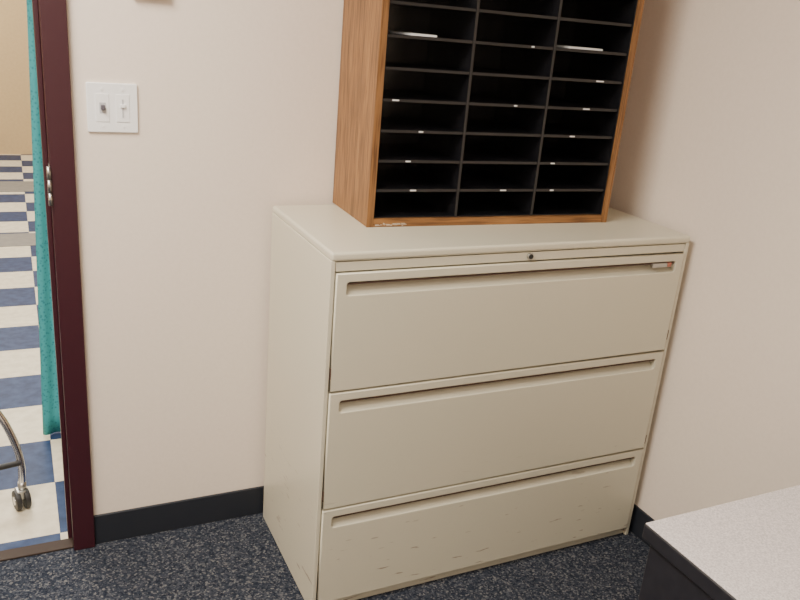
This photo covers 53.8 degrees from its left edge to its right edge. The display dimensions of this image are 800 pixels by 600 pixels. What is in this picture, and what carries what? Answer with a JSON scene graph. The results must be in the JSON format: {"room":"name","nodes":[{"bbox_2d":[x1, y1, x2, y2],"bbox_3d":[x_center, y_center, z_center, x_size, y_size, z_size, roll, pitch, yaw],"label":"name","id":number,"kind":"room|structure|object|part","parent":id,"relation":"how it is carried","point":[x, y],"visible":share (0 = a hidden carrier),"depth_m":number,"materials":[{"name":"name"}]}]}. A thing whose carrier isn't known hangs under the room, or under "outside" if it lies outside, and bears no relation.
{"room":"office","nodes":[
{"label":"office","id":0,"kind":"room"},
{"bbox_2d":[0,0,31,153],"bbox_3d":[-3.575,-2.686,7.441,6.000,2.600,0.120,-4,21,-25],"label":"wall","id":1,"kind":"structure","parent":0,"point":[15,107],"depth_m":7.54,"materials":[{"name":"paint"}]},
{"bbox_2d":[26,0,60,434],"bbox_3d":[-1.004,-0.616,2.596,0.580,2.330,0.300,-4,21,-25],"label":"curtain","id":2,"kind":"object","parent":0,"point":[50,414],"visible":0.13,"depth_m":2.69,"materials":[{"name":"fabric"}]},
{"bbox_2d":[66,0,343,514],"bbox_3d":[-0.095,-0.578,2.306,1.652,2.600,0.120,-4,21,-25],"label":"wall","id":3,"kind":"structure","parent":0,"point":[238,99],"depth_m":2.15,"materials":[{"name":"paint"}]},
{"bbox_2d":[85,82,137,132],"bbox_3d":[-0.712,-0.475,1.953,0.120,0.120,0.020,-4,21,-25],"label":"switch plate","id":4,"kind":"object","parent":3,"relation":"attached to","point":[111,107],"visible":1,"depth_m":1.95,"materials":[{"name":"white plastic"}]},
{"bbox_2d":[94,486,263,543],"bbox_3d":[-0.164,0.620,2.669,1.634,0.098,0.008,-4,21,-25],"label":"baseboard","id":5,"kind":"structure","parent":3,"relation":"attached to","point":[112,526],"depth_m":2.42,"materials":[{"name":"black plastic"}]},
{"bbox_2d":[0,154,649,599],"bbox_3d":[-1.569,0.248,3.674,6.000,0.100,10.120,-4,21,-25],"label":"floor","id":6,"kind":"structure","parent":0,"point":[238,558],"depth_m":2.37,"materials":[{"name":"carpet"}]},
{"bbox_2d":[0,411,31,510],"bbox_3d":[-1.562,0.193,2.348,0.635,0.880,0.654,-11,25,-39],"label":"chair","id":7,"kind":"object","parent":6,"relation":"on","point":[21,496],"visible":1,"depth_m":2.42,"materials":[{"name":"silver metal"}]},
{"bbox_3d":[-1.261,0.396,2.392,0.227,0.361,0.033,6,19,1],"label":"leg","id":8,"kind":"part","parent":7,"relation":"part of","materials":[{"name":"silver metal"}]},
{"bbox_3d":[-1.176,0.578,2.454,0.024,0.030,0.024,-11,25,-39],"label":"caster stem","id":9,"kind":"part","parent":7,"relation":"part of","materials":[{"name":"silver metal"}]},
{"bbox_2d":[0,181,35,246],"bbox_3d":[-2.687,-0.682,5.890,6.000,0.003,1.980,-4,21,-25],"label":"floor band","id":10,"kind":"object","parent":6,"relation":"attached to","point":[16,239],"depth_m":5.21,"materials":[{"name":"white tile"}]},
{"bbox_2d":[0,538,73,561],"bbox_3d":[-1.375,0.749,2.136,0.908,0.006,0.045,-4,21,-25],"label":"trim","id":11,"kind":"structure","parent":6,"relation":"on","point":[63,544],"depth_m":2.28,"materials":[{"name":"brown metal"}]},
{"bbox_2d":[263,204,689,599],"bbox_3d":[0.200,0.256,2.398,1.102,1.020,0.478,-4,21,-25],"label":"filing cabinet","id":12,"kind":"object","parent":6,"relation":"on","point":[443,401],"visible":0.98,"depth_m":2.14,"materials":[{"name":"metal"}]},
{"bbox_3d":[0.269,0.644,2.316,1.072,0.293,0.020,-4,21,-25],"label":"drawer","id":13,"kind":"part","parent":12,"relation":"part of","materials":[{"name":"metal"}]},
{"bbox_3d":[0.249,0.793,2.383,1.076,0.028,0.018,-4,21,-25],"label":"rail","id":14,"kind":"part","parent":12,"relation":"part of","materials":[{"name":"metal"}]},
{"bbox_2d":[333,0,644,226],"bbox_3d":[0.248,-0.706,2.161,0.762,0.954,0.285,-3,21,-23],"label":"organizer","id":15,"kind":"object","parent":12,"relation":"on","point":[450,112],"visible":1,"depth_m":2.21,"materials":[{"name":"brown wood"}]},
{"bbox_3d":[0.194,-0.755,2.280,0.726,0.914,0.005,-3,21,-23],"label":"panel","id":16,"kind":"part","parent":15,"relation":"part of","materials":[{"name":"black plastic"}]},
{"bbox_3d":[0.295,0.345,2.212,1.072,0.330,0.020,-4,21,-25],"label":"drawer","id":17,"kind":"part","parent":12,"relation":"part of","materials":[{"name":"metal"}]},
{"bbox_3d":[0.322,0.042,2.105,1.072,0.302,0.020,-4,21,-25],"label":"drawer","id":18,"kind":"part","parent":12,"relation":"part of","materials":[{"name":"metal"}]},
{"bbox_3d":[0.331,-0.118,2.059,1.076,0.023,0.028,-4,21,-25],"label":"lock rail","id":19,"kind":"part","parent":12,"relation":"part of","materials":[{"name":"metal"}]},
{"bbox_3d":[0.740,-0.099,2.249,0.055,0.012,0.006,-4,21,-25],"label":"label plate","id":20,"kind":"part","parent":12,"relation":"part of","materials":[{"name":"silver metal"}]},
{"bbox_2d":[638,485,799,599],"bbox_3d":[1.085,0.964,1.026,0.806,0.740,1.534,-4,21,-25],"label":"office desk","id":21,"kind":"object","parent":6,"relation":"on","point":[747,548],"visible":1,"depth_m":1.34,"materials":[{"name":"laminate"}]},
{"bbox_2d":[609,0,799,520],"bbox_3d":[1.470,-0.037,1.160,0.120,2.600,3.738,-4,21,-25],"label":"wall","id":22,"kind":"structure","parent":0,"point":[709,152],"depth_m":2.20,"materials":[{"name":"paint"}]},
{"bbox_2d":[629,504,654,546],"bbox_3d":[1.311,1.145,1.542,0.008,0.098,3.490,-4,21,-25],"label":"baseboard","id":23,"kind":"structure","parent":22,"relation":"attached to","point":[639,518],"depth_m":2.58,"materials":[{"name":"black plastic"}]},
{"bbox_3d":[-1.687,-0.454,1.554,1.878,2.600,0.120,-4,21,-25],"label":"wall","id":24,"kind":"structure","parent":0,"visible":0},
{"bbox_2d":[32,0,94,550],"bbox_3d":[-1.306,-0.250,1.826,1.024,2.100,0.160,-4,21,-25],"label":"door frame","id":25,"kind":"structure","parent":24,"relation":"attached to","point":[49,16],"depth_m":2.02,"materials":[{"name":"red metal"}]},
{"bbox_2d":[46,163,52,205],"bbox_3d":[-0.870,-0.286,1.955,0.010,0.100,0.049,-4,21,-25],"label":"door hinge","id":26,"kind":"object","parent":25,"relation":"attached to","point":[48,168],"visible":1,"depth_m":1.94,"materials":[{"name":"silver metal"}]}
]}

